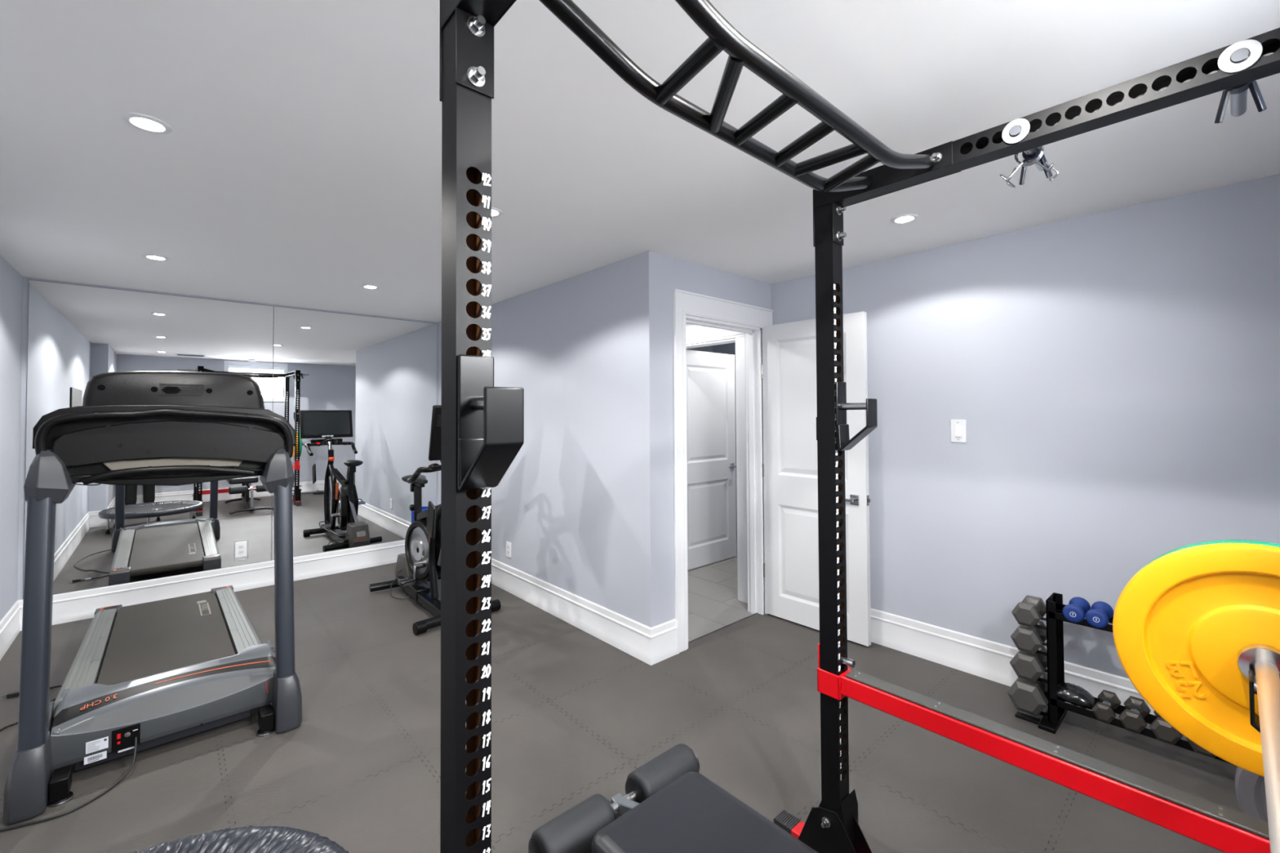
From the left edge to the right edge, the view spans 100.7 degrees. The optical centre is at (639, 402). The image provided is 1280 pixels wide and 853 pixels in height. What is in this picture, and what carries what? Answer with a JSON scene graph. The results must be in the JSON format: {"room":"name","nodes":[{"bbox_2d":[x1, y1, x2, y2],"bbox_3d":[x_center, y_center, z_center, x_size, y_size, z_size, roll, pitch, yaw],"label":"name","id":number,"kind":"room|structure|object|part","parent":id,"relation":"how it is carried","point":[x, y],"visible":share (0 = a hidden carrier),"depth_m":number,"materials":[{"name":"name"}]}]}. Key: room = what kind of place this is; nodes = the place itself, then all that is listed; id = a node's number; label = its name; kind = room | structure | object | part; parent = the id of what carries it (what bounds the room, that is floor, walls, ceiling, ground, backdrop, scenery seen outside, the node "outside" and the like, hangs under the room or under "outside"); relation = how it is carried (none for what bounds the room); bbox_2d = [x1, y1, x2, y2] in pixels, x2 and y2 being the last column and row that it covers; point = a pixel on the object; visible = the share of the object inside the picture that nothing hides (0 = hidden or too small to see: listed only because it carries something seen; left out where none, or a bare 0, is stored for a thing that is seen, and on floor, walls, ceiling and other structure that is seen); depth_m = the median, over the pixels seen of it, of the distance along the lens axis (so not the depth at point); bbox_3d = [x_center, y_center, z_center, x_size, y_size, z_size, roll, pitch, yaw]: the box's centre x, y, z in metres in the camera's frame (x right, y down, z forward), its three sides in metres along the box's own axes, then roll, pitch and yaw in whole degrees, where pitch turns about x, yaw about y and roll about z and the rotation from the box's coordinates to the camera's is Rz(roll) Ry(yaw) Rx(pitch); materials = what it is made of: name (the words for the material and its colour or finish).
{"room":"gym","nodes":[
{"label":"gym","id":0,"kind":"room"},
{"bbox_2d":[0,254,22,621],"bbox_3d":[-2.663,0.287,1.851,0.100,2.279,4.320,1,-2,-42],"label":"wall","id":1,"kind":"structure","parent":0,"point":[11,281],"depth_m":3.19,"materials":[{"name":"paint"}]},
{"bbox_2d":[0,600,20,660],"bbox_3d":[-2.575,1.329,1.826,0.018,0.194,4.238,1,-2,-42],"label":"baseboard","id":2,"kind":"structure","parent":1,"relation":"attached to","point":[10,626],"depth_m":3.18,"materials":[{"name":"white paint"}]},
{"bbox_2d":[17,276,438,600],"bbox_3d":[-2.989,0.339,4.390,2.799,2.279,0.100,1,-2,-42],"label":"wall","id":3,"kind":"structure","parent":0,"point":[25,280],"depth_m":3.44,"materials":[{"name":"paint"}]},
{"bbox_2d":[22,280,273,598],"bbox_3d":[-3.485,0.240,3.877,1.323,2.066,0.006,1,-2,-42],"label":"wall mirror","id":4,"kind":"object","parent":3,"relation":"attached to","point":[105,535],"visible":0.75,"depth_m":3.80,"materials":[{"name":"silver metal"}]},
{"bbox_2d":[235,539,248,560],"bbox_3d":[-3.129,1.160,4.162,0.088,0.154,0.008,1,-2,-42],"label":"wall outlet","id":5,"kind":"object","parent":4,"relation":"attached to","point":[240,547],"visible":1,"depth_m":4.16,"materials":[{"name":"white paint"}]},
{"bbox_2d":[238,545,243,554],"bbox_3d":[-3.128,1.155,4.158,0.032,0.066,0.002,1,-2,-42],"label":"socket","id":6,"kind":"object","parent":5,"relation":"attached to","point":[240,547],"depth_m":4.16,"materials":[{"name":"grey plastic"}]},
{"bbox_3d":[-3.131,1.155,4.161,0.072,0.116,0.006,1,-2,-42],"label":"plate","id":7,"kind":"part","parent":5,"relation":"part of","materials":[{"name":"white paint"}]},
{"bbox_2d":[17,539,404,631],"bbox_3d":[-2.982,1.380,4.292,2.699,0.194,0.018,1,-2,-42],"label":"baseboard","id":8,"kind":"structure","parent":3,"relation":"attached to","point":[70,606],"depth_m":4.04,"materials":[{"name":"white paint"}]},
{"bbox_2d":[271,306,436,559],"bbox_3d":[-2.493,0.253,4.763,1.335,2.066,0.006,1,-2,-42],"label":"wall mirror","id":9,"kind":"object","parent":3,"relation":"attached to","point":[357,393],"visible":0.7,"depth_m":4.71,"materials":[{"name":"silver metal"}]},
{"bbox_2d":[437,250,663,627],"bbox_3d":[-0.928,0.323,4.110,0.100,2.279,3.064,1,-2,-42],"label":"wall","id":10,"kind":"structure","parent":0,"point":[579,507],"depth_m":3.35,"materials":[{"name":"paint"}]},
{"bbox_2d":[506,541,511,558],"bbox_3d":[-1.022,1.145,4.122,0.008,0.116,0.072,1,-2,-42],"label":"wall outlet","id":11,"kind":"object","parent":10,"relation":"attached to","point":[508,544],"visible":1,"depth_m":4.12,"materials":[{"name":"white paint"}]},
{"bbox_2d":[491,558,650,665],"bbox_3d":[-0.961,1.365,4.043,0.018,0.194,3.082,1,-2,-42],"label":"baseboard","id":12,"kind":"structure","parent":10,"relation":"attached to","point":[628,635],"depth_m":3.40,"materials":[{"name":"white paint"}]},
{"bbox_2d":[0,532,1241,852],"bbox_3d":[-0.031,1.472,3.089,5.900,0.070,6.100,1,-2,-42],"label":"floor","id":13,"kind":"structure","parent":0,"point":[574,713],"depth_m":2.18,"materials":[{"name":"rubber"}]},
{"bbox_2d":[0,370,302,831],"bbox_3d":[-2.530,0.657,2.714,1.083,1.572,2.030,1,-2,-42],"label":"treadmill","id":14,"kind":"object","parent":13,"relation":"on","point":[141,677],"visible":1,"depth_m":2.24,"materials":[{"name":"grey plastic"}]},
{"bbox_3d":[-2.539,1.374,2.186,1.332,0.114,0.467,-1,-1,34],"label":"power cord","id":15,"kind":"part","parent":14,"relation":"part of","materials":[{"name":"black rubber"}]},
{"bbox_3d":[-2.759,1.247,2.667,0.105,0.128,1.540,1,-2,-42],"label":"rail","id":16,"kind":"part","parent":14,"relation":"part of","materials":[{"name":"silver metal"}]},
{"bbox_3d":[-2.488,1.359,2.793,0.670,0.101,1.670,1,-2,-42],"label":"deck frame","id":17,"kind":"part","parent":14,"relation":"part of","materials":[{"name":"black plastic"}]},
{"bbox_2d":[50,640,275,769],"bbox_3d":[-1.981,1.258,2.270,0.700,0.214,0.293,1,-2,-42],"label":"hood","id":18,"kind":"object","parent":14,"relation":"attached to","point":[91,723],"depth_m":2.16,"materials":[{"name":"grey plastic"}]},
{"bbox_3d":[-1.983,0.184,2.293,0.748,0.213,0.084,1,-2,-42],"label":"under panel","id":19,"kind":"part","parent":14,"relation":"part of","materials":[{"name":"black plastic"}]},
{"bbox_2d":[102,457,243,470],"bbox_3d":[-2.006,0.265,2.306,0.476,0.054,0.030,1,-2,-42],"label":"tray","id":20,"kind":"object","parent":14,"relation":"on","point":[128,464],"depth_m":2.27,"materials":[{"name":"beige plastic"}]},
{"bbox_2d":[159,383,204,395],"bbox_3d":[-1.994,-0.053,2.310,0.148,0.050,0.008,1,-2,-42],"label":"speaker grille","id":21,"kind":"object","parent":14,"relation":"attached to","point":[165,389],"depth_m":2.31,"materials":[{"name":"black plastic"}]},
{"bbox_3d":[-2.323,1.253,3.057,0.105,0.128,1.540,1,-2,-42],"label":"rail","id":22,"kind":"part","parent":14,"relation":"part of","materials":[{"name":"silver metal"}]},
{"bbox_2d":[133,825,348,852],"bbox_3d":[-1.042,1.275,0.998,0.964,0.252,0.964,-1,-1,38],"label":"trampoline","id":23,"kind":"object","parent":13,"relation":"on","point":[250,839],"visible":1,"depth_m":1.40,"materials":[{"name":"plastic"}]},
{"bbox_2d":[368,404,501,635],"bbox_3d":[-1.469,0.746,3.824,0.588,1.428,1.455,1,-2,-42],"label":"exercise bike","id":24,"kind":"object","parent":13,"relation":"on","point":[420,564],"visible":0.56,"depth_m":3.79,"materials":[{"name":"black metal"}]},
{"bbox_3d":[-1.732,0.805,4.040,0.040,0.049,0.089,0,-1,-32],"label":"adjust knob","id":25,"kind":"part","parent":24,"relation":"part of","materials":[{"name":"black plastic"}]},
{"bbox_3d":[-1.616,1.225,3.804,0.014,0.103,0.039,0,-1,-11],"label":"crank arm","id":26,"kind":"part","parent":24,"relation":"part of","materials":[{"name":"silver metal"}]},
{"bbox_3d":[-1.722,0.781,4.103,0.066,0.334,0.200,1,-2,-42],"label":"seat post","id":27,"kind":"part","parent":24,"relation":"part of","materials":[{"name":"black metal"}]},
{"bbox_3d":[-1.497,0.926,3.803,0.088,0.883,0.959,1,-1,-38],"label":"frame","id":28,"kind":"part","parent":24,"relation":"part of","materials":[{"name":"black metal"}]},
{"bbox_3d":[-1.323,0.954,3.597,0.038,0.337,0.194,1,-2,-42],"label":"damper rod","id":29,"kind":"part","parent":24,"relation":"part of","materials":[{"name":"black metal"}]},
{"bbox_2d":[528,743,817,852],"bbox_3d":[0.292,1.143,1.048,0.535,0.479,1.335,1,-2,-42],"label":"weight bench","id":30,"kind":"object","parent":13,"relation":"on","point":[667,806],"visible":1,"depth_m":1.21,"materials":[{"name":"black leather"}]},
{"bbox_2d":[688,612,757,642],"bbox_3d":[0.525,1.444,3.384,0.750,0.016,0.006,1,-2,-42],"label":"trim","id":31,"kind":"structure","parent":13,"relation":"on","point":[757,612],"depth_m":3.37,"materials":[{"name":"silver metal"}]},
{"bbox_2d":[439,0,1279,852],"bbox_3d":[0.518,0.361,0.942,1.428,2.061,1.313,1,-2,-42],"label":"power rack","id":32,"kind":"object","parent":13,"relation":"on","point":[466,60],"visible":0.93,"depth_m":0.91,"materials":[{"name":"black metal"}]},
{"bbox_2d":[457,354,524,490],"bbox_3d":[-0.247,0.030,0.816,0.062,0.207,0.166,1,-2,-42],"label":"hook","id":33,"kind":"object","parent":32,"relation":"attached to","point":[491,419],"visible":0.91,"depth_m":0.79,"materials":[{"name":"black metal"}]},
{"bbox_3d":[0.574,1.303,1.561,0.004,0.194,0.279,1,-2,-42],"label":"gusset plate","id":34,"kind":"part","parent":32,"relation":"part of","materials":[{"name":"black metal"}]},
{"bbox_3d":[0.621,1.303,1.603,0.004,0.194,0.279,1,-2,-42],"label":"gusset plate","id":35,"kind":"part","parent":32,"relation":"part of","materials":[{"name":"black metal"}]},
{"bbox_2d":[816,381,877,451],"bbox_3d":[0.613,0.041,1.584,0.062,0.207,0.166,1,-2,-42],"label":"hook","id":36,"kind":"object","parent":32,"relation":"attached to","point":[843,442],"visible":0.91,"depth_m":1.57,"materials":[{"name":"black metal"}]},
{"bbox_3d":[0.635,0.041,1.559,0.062,0.207,0.098,1,-2,-42],"label":"hook plate","id":37,"kind":"part","parent":36,"relation":"part of","materials":[{"name":"black metal"}]},
{"bbox_3d":[0.623,1.289,1.576,0.088,0.230,0.010,1,-2,-42],"label":"foot plate","id":38,"kind":"part","parent":32,"relation":"part of","materials":[{"name":"black metal"}]},
{"bbox_2d":[1001,118,1048,171],"bbox_3d":[0.980,-0.634,1.332,0.276,0.055,0.055,1,-2,-42],"label":"pin","id":39,"kind":"object","parent":32,"relation":"attached to","point":[1017,130],"visible":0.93,"depth_m":1.24,"materials":[{"name":"grey"}]},
{"bbox_2d":[1001,118,1030,143],"bbox_3d":[0.882,-0.636,1.244,0.004,0.055,0.055,1,-2,-42],"label":"washer","id":40,"kind":"object","parent":39,"relation":"in","point":[1017,130],"depth_m":1.24,"materials":[{"name":"grey"}]},
{"bbox_2d":[1000,146,1058,187],"bbox_3d":[0.969,-0.601,1.322,0.120,0.101,0.069,-1,-1,34],"label":"spring collar","id":41,"kind":"object","parent":39,"relation":"hanging from","point":[1037,158],"visible":0.72,"depth_m":1.32,"materials":[{"name":"silver metal"}]},
{"bbox_3d":[0.939,-0.574,1.336,0.068,0.049,0.042,1,-2,-42],"label":"wire handle","id":42,"kind":"part","parent":41,"relation":"part of","materials":[{"name":"silver metal"}]},
{"bbox_3d":[0.998,-0.575,1.305,0.068,0.049,0.042,1,-2,-42],"label":"wire handle","id":43,"kind":"part","parent":41,"relation":"part of","materials":[{"name":"silver metal"}]},
{"bbox_2d":[1018,146,1052,185],"bbox_3d":[1.005,-0.610,1.354,0.039,0.088,0.070,1,-2,-42],"label":"clamp collar","id":44,"kind":"object","parent":39,"relation":"attached to","point":[1042,160],"visible":0.52,"depth_m":1.34,"materials":[{"name":"grey metal"}]},
{"bbox_3d":[0.993,-0.596,1.374,0.008,0.059,0.034,-1,-1,13],"label":"lever arm","id":45,"kind":"part","parent":44,"relation":"part of","materials":[{"name":"grey metal"}]},
{"bbox_3d":[1.024,-0.597,1.339,0.034,0.059,0.008,0,-1,-7],"label":"lever arm","id":46,"kind":"part","parent":44,"relation":"part of","materials":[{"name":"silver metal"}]},
{"bbox_3d":[0.983,-0.634,1.335,0.268,0.024,0.024,1,-2,-42],"label":"rod","id":47,"kind":"part","parent":39,"relation":"part of","materials":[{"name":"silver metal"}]},
{"bbox_2d":[817,643,1271,852],"bbox_3d":[0.914,0.794,1.236,0.070,0.142,1.057,1,-2,-42],"label":"bar","id":48,"kind":"object","parent":32,"relation":"attached to","point":[1223,828],"visible":0.84,"depth_m":1.17,"materials":[{"name":"metal"}]},
{"bbox_2d":[1217,39,1262,116],"bbox_3d":[1.212,-0.641,1.073,0.276,0.055,0.055,1,-2,-42],"label":"pin","id":49,"kind":"object","parent":32,"relation":"attached to","point":[1240,55],"visible":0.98,"depth_m":0.99,"materials":[{"name":"grey"}]},
{"bbox_3d":[1.215,-0.641,1.076,0.268,0.024,0.024,1,-2,-42],"label":"rod","id":50,"kind":"part","parent":49,"relation":"part of","materials":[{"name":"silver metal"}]},
{"bbox_2d":[1217,39,1262,73],"bbox_3d":[1.114,-0.642,0.985,0.004,0.055,0.055,1,-2,-42],"label":"washer","id":51,"kind":"object","parent":49,"relation":"in","point":[1240,55],"depth_m":0.98,"materials":[{"name":"grey"}]},
{"bbox_2d":[1214,80,1266,123],"bbox_3d":[1.200,-0.617,1.061,0.039,0.088,0.070,1,-2,-42],"label":"clamp collar","id":52,"kind":"object","parent":49,"relation":"attached to","point":[1256,95],"visible":0.52,"depth_m":1.05,"materials":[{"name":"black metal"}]},
{"bbox_3d":[1.188,-0.603,1.081,0.008,0.059,0.034,-1,-1,13],"label":"lever arm","id":53,"kind":"part","parent":52,"relation":"part of","materials":[{"name":"grey metal"}]},
{"bbox_3d":[1.218,-0.604,1.047,0.034,0.059,0.008,0,-1,-7],"label":"lever arm","id":54,"kind":"part","parent":52,"relation":"part of","materials":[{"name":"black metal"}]},
{"bbox_2d":[1248,670,1260,733],"bbox_3d":[1.193,0.557,0.928,0.062,0.207,0.166,1,-2,-42],"label":"hook","id":55,"kind":"object","parent":32,"relation":"attached to","point":[1254,717],"visible":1,"depth_m":0.97,"materials":[{"name":"black metal"}]},
{"bbox_2d":[1236,644,1279,852],"bbox_3d":[0.722,0.499,0.589,2.120,0.076,0.076,1,-2,-42],"label":"barbell","id":56,"kind":"object","parent":55,"relation":"on","point":[1264,660],"visible":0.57,"depth_m":0.83,"materials":[{"name":"silver metal"}]},
{"bbox_2d":[1112,542,1279,777],"bbox_3d":[1.225,0.505,1.038,0.040,0.447,0.447,1,-2,-42],"label":"bumper plate","id":57,"kind":"object","parent":56,"relation":"attached to","point":[1181,623],"visible":0.86,"depth_m":1.09,"materials":[{"name":"yellow rubber"}]},
{"bbox_2d":[1139,539,1279,570],"bbox_3d":[1.260,0.506,1.070,0.050,0.443,0.443,1,-2,-42],"label":"bumper plate","id":58,"kind":"object","parent":56,"relation":"attached to","point":[1227,540],"visible":0.05,"depth_m":1.11,"materials":[{"name":"teal rubber"}]},
{"bbox_2d":[1014,592,1229,763],"bbox_3d":[2.143,1.132,2.029,0.260,0.545,1.150,1,-2,-42],"label":"dumbbell rack","id":59,"kind":"object","parent":13,"relation":"on","point":[1051,721],"visible":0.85,"depth_m":2.31,"materials":[{"name":"black metal"}]},
{"bbox_2d":[1006,671,1048,715],"bbox_3d":[1.780,1.310,2.410,0.226,0.129,0.147,1,-2,-42],"label":"dumbbell","id":60,"kind":"object","parent":59,"relation":"on","point":[1027,696],"visible":0.82,"depth_m":2.34,"materials":[{"name":"metal"}]},
{"bbox_2d":[1009,644,1047,682],"bbox_3d":[1.779,1.177,2.412,0.203,0.110,0.125,1,-2,-42],"label":"dumbbell","id":61,"kind":"object","parent":59,"relation":"on","point":[1026,665],"visible":0.82,"depth_m":2.35,"materials":[{"name":"metal"}]},
{"bbox_2d":[1011,595,1045,627],"bbox_3d":[1.778,0.950,2.417,0.184,0.094,0.107,1,-2,-42],"label":"dumbbell","id":62,"kind":"object","parent":59,"relation":"on","point":[1028,612],"visible":0.98,"depth_m":2.37,"materials":[{"name":"metal"}]},
{"bbox_2d":[1010,620,1046,653],"bbox_3d":[1.778,1.060,2.415,0.194,0.102,0.116,1,-2,-42],"label":"dumbbell","id":63,"kind":"object","parent":59,"relation":"on","point":[1026,638],"visible":0.84,"depth_m":2.36,"materials":[{"name":"metal"}]},
{"bbox_3d":[1.811,1.405,2.396,0.260,0.018,0.150,1,-2,-42],"label":"foot plate","id":64,"kind":"part","parent":59,"relation":"part of","materials":[{"name":"black metal"}]},
{"bbox_3d":[1.848,1.140,2.358,0.150,0.545,0.034,1,-2,-42],"label":"frame","id":65,"kind":"part","parent":59,"relation":"part of","materials":[{"name":"black metal"}]},
{"bbox_2d":[1062,596,1090,622],"bbox_3d":[1.899,0.902,2.307,0.166,0.074,0.074,1,-2,-42],"label":"dumbbell","id":66,"kind":"object","parent":59,"relation":"on","point":[1075,611],"visible":0.98,"depth_m":2.27,"materials":[{"name":"blue rubber"}]},
{"bbox_2d":[1057,682,1096,710],"bbox_3d":[1.878,1.264,2.292,0.118,0.078,0.136,1,-2,-42],"label":"bundle","id":67,"kind":"object","parent":59,"relation":"on","point":[1077,695],"visible":0.9,"depth_m":2.26,"materials":[{"name":"black plastic"}]},
{"bbox_3d":[2.127,0.918,1.960,0.030,0.030,0.992,1,-2,-42],"label":"shelf rail","id":68,"kind":"part","parent":59,"relation":"part of","materials":[{"name":"black metal"}]},
{"bbox_3d":[2.216,0.919,2.039,0.030,0.030,0.992,1,-2,-42],"label":"shelf rail","id":69,"kind":"part","parent":59,"relation":"part of","materials":[{"name":"black metal"}]},
{"bbox_2d":[1084,601,1113,627],"bbox_3d":[1.950,0.900,2.250,0.166,0.074,0.074,1,-2,-42],"label":"dumbbell","id":70,"kind":"object","parent":59,"relation":"on","point":[1100,613],"visible":1,"depth_m":2.21,"materials":[{"name":"blue rubber"}]},
{"bbox_2d":[1091,689,1120,723],"bbox_3d":[1.961,1.276,2.229,0.180,0.066,0.075,1,-2,-42],"label":"dumbbell","id":71,"kind":"object","parent":59,"relation":"on","point":[1103,711],"visible":1,"depth_m":2.19,"materials":[{"name":"metal"}]},
{"bbox_3d":[1.961,1.276,2.229,0.100,0.033,0.033,1,-2,-42],"label":"handle","id":72,"kind":"part","parent":71,"relation":"part of","materials":[{"name":"silver metal"}]},
{"bbox_3d":[2.218,1.294,2.032,0.030,0.030,0.992,1,-2,-42],"label":"shelf rail","id":73,"kind":"part","parent":59,"relation":"part of","materials":[{"name":"black metal"}]},
{"bbox_2d":[1118,695,1151,733],"bbox_3d":[2.019,1.271,2.164,0.187,0.072,0.082,1,-2,-42],"label":"dumbbell","id":74,"kind":"object","parent":59,"relation":"on","point":[1132,717],"visible":1,"depth_m":2.12,"materials":[{"name":"metal"}]},
{"bbox_3d":[2.019,1.271,2.164,0.100,0.033,0.033,1,-2,-42],"label":"handle","id":75,"kind":"part","parent":74,"relation":"part of","materials":[{"name":"silver metal"}]},
{"bbox_3d":[2.129,1.293,1.952,0.030,0.030,0.992,1,-2,-42],"label":"shelf rail","id":76,"kind":"part","parent":59,"relation":"part of","materials":[{"name":"black metal"}]},
{"bbox_2d":[1149,711,1182,744],"bbox_3d":[2.083,1.266,2.094,0.194,0.078,0.089,1,-2,-42],"label":"dumbbell","id":77,"kind":"object","parent":59,"relation":"on","point":[1162,730],"visible":0.59,"depth_m":2.03,"materials":[{"name":"metal"}]},
{"bbox_2d":[1185,737,1216,758],"bbox_3d":[2.150,1.262,2.018,0.202,0.084,0.096,1,-2,-42],"label":"dumbbell","id":78,"kind":"object","parent":59,"relation":"on","point":[1197,748],"visible":0.11,"depth_m":1.96,"materials":[{"name":"metal"}]},
{"bbox_2d":[1235,766,1267,822],"bbox_3d":[1.994,1.187,1.499,0.056,0.416,0.416,1,-2,-42],"label":"plate","id":79,"kind":"object","parent":13,"relation":"on","point":[1250,787],"visible":0.3,"depth_m":1.61,"materials":[{"name":"grey rubber"}]},
{"bbox_2d":[0,0,1279,322],"bbox_3d":[-0.006,-0.880,3.170,6.000,0.080,6.100,1,-2,-42],"label":"ceiling","id":80,"kind":"structure","parent":0,"point":[300,163],"depth_m":1.72,"materials":[{"name":"paint"}]},
{"bbox_2d":[121,112,172,133],"bbox_3d":[-1.522,-0.858,1.639,0.114,0.011,0.114,1,-2,-42],"label":"recessed light","id":81,"kind":"object","parent":80,"relation":"in","point":[142,122],"visible":1,"depth_m":1.63,"materials":[{"name":"white paint"}]},
{"bbox_3d":[-1.522,-0.858,1.639,0.069,0.011,0.069,1,-2,-42],"label":"bulb","id":82,"kind":"part","parent":81,"relation":"part of","materials":[{"name":"white glass"}]},
{"bbox_2d":[142,253,168,260],"bbox_3d":[-2.761,-0.823,3.026,0.114,0.011,0.114,1,-2,-42],"label":"recessed light","id":83,"kind":"object","parent":80,"relation":"in","point":[156,257],"visible":1,"depth_m":3.01,"materials":[{"name":"white paint"}]},
{"bbox_3d":[-2.761,-0.823,3.026,0.069,0.011,0.069,1,-2,-42],"label":"bulb","id":84,"kind":"part","parent":83,"relation":"part of","materials":[{"name":"white glass"}]},
{"bbox_2d":[361,284,379,288],"bbox_3d":[-1.906,-0.813,3.749,0.114,0.011,0.114,1,-2,-42],"label":"recessed light","id":85,"kind":"object","parent":80,"relation":"in","point":[368,286],"visible":1,"depth_m":3.73,"materials":[{"name":"white paint"}]},
{"bbox_2d":[491,207,502,217],"bbox_3d":[-0.673,-0.848,2.371,0.114,0.011,0.114,1,-2,-42],"label":"recessed light","id":86,"kind":"object","parent":80,"relation":"in","point":[494,211],"visible":0.41,"depth_m":2.37,"materials":[{"name":"white paint"}]},
{"bbox_3d":[-0.673,-0.848,2.371,0.069,0.011,0.069,1,-2,-42],"label":"bulb","id":87,"kind":"part","parent":86,"relation":"part of","materials":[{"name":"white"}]},
{"bbox_2d":[890,213,918,223],"bbox_3d":[1.238,-0.855,2.484,0.114,0.011,0.114,1,-2,-42],"label":"recessed light","id":88,"kind":"object","parent":80,"relation":"in","point":[907,218],"visible":1,"depth_m":2.47,"materials":[{"name":"white paint"}]},
{"bbox_3d":[1.238,-0.855,2.484,0.069,0.011,0.069,1,-2,-42],"label":"bulb","id":89,"kind":"part","parent":88,"relation":"part of","materials":[{"name":"white glass"}]},
{"bbox_2d":[685,345,712,352],"bbox_3d":[-0.185,0.354,5.529,2.900,2.291,0.100,1,-2,-42],"label":"wall","id":90,"kind":"structure","parent":0,"point":[706,348],"depth_m":6.33,"materials":[{"name":"paint"}]},
{"bbox_2d":[662,254,771,622],"bbox_3d":[0.531,0.302,3.434,1.174,2.279,0.110,1,-2,-42],"label":"wall","id":91,"kind":"structure","parent":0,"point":[677,273],"depth_m":3.06,"materials":[{"name":"paint"}]},
{"bbox_2d":[650,618,677,665],"bbox_3d":[0.130,1.337,2.964,0.205,0.194,0.018,1,-2,-42],"label":"baseboard","id":92,"kind":"structure","parent":91,"relation":"attached to","point":[663,636],"depth_m":2.96,"materials":[{"name":"white paint"}]},
{"bbox_2d":[672,288,773,653],"bbox_3d":[0.526,0.401,3.421,0.978,2.100,0.149,1,-2,-42],"label":"door frame","id":93,"kind":"structure","parent":91,"relation":"attached to","point":[712,312],"depth_m":3.38,"materials":[{"name":"white paint"}]},
{"bbox_2d":[712,342,737,532],"bbox_3d":[1.596,0.348,5.712,0.100,2.291,2.000,1,-2,-42],"label":"wall","id":94,"kind":"structure","parent":0,"point":[726,348],"depth_m":6.22,"materials":[{"name":"paint"}]},
{"bbox_2d":[771,173,1279,678],"bbox_3d":[1.886,0.280,2.724,0.100,2.279,2.756,1,-2,-42],"label":"wall","id":95,"kind":"structure","parent":0,"point":[1113,375],"depth_m":2.50,"materials":[{"name":"paint"}]},
{"bbox_2d":[760,311,871,646],"bbox_3d":[1.098,0.449,3.375,0.138,1.953,0.735,1,-2,-42],"label":"door","id":96,"kind":"structure","parent":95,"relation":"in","point":[788,366],"depth_m":3.41,"materials":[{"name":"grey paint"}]},
{"bbox_3d":[1.264,0.580,3.188,0.138,0.060,0.127,1,-2,-42],"label":"handle","id":97,"kind":"part","parent":96,"relation":"part of","materials":[{"name":"silver metal"}]},
{"bbox_3d":[1.339,0.575,3.104,0.024,0.060,0.015,1,-2,-42],"label":"latch plate","id":98,"kind":"part","parent":96,"relation":"part of","materials":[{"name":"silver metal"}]},
{"bbox_2d":[950,419,966,442],"bbox_3d":[1.705,0.154,2.843,0.013,0.122,0.074,1,-2,-42],"label":"light switch","id":99,"kind":"object","parent":95,"relation":"attached to","point":[958,428],"visible":1,"depth_m":2.84,"materials":[{"name":"white paint"}]},
{"bbox_2d":[870,608,1187,741],"bbox_3d":[1.821,1.323,2.693,0.018,0.194,2.636,1,-2,-42],"label":"baseboard","id":100,"kind":"structure","parent":95,"relation":"attached to","point":[988,660],"depth_m":2.79,"materials":[{"name":"white paint"}]},
{"bbox_3d":[0.214,0.333,4.588,0.100,2.291,2.034,1,-2,-42],"label":"wall","id":101,"kind":"structure","parent":0,"visible":0},
{"bbox_2d":[685,349,736,570],"bbox_3d":[0.630,0.504,4.833,0.790,1.930,0.087,1,-2,-42],"label":"door","id":102,"kind":"structure","parent":101,"relation":"in","point":[711,466],"depth_m":4.87,"materials":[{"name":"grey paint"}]},
{"bbox_3d":[0.868,0.609,5.019,0.127,0.060,0.051,1,-2,-42],"label":"handle","id":103,"kind":"part","parent":102,"relation":"part of","materials":[{"name":"silver metal"}]},
{"bbox_2d":[685,324,747,603],"bbox_3d":[0.523,0.425,4.228,0.136,2.080,0.900,1,-2,-42],"label":"trim","id":104,"kind":"structure","parent":101,"relation":"attached to","point":[696,336],"depth_m":3.90,"materials":[{"name":"white paint"}]}
]}

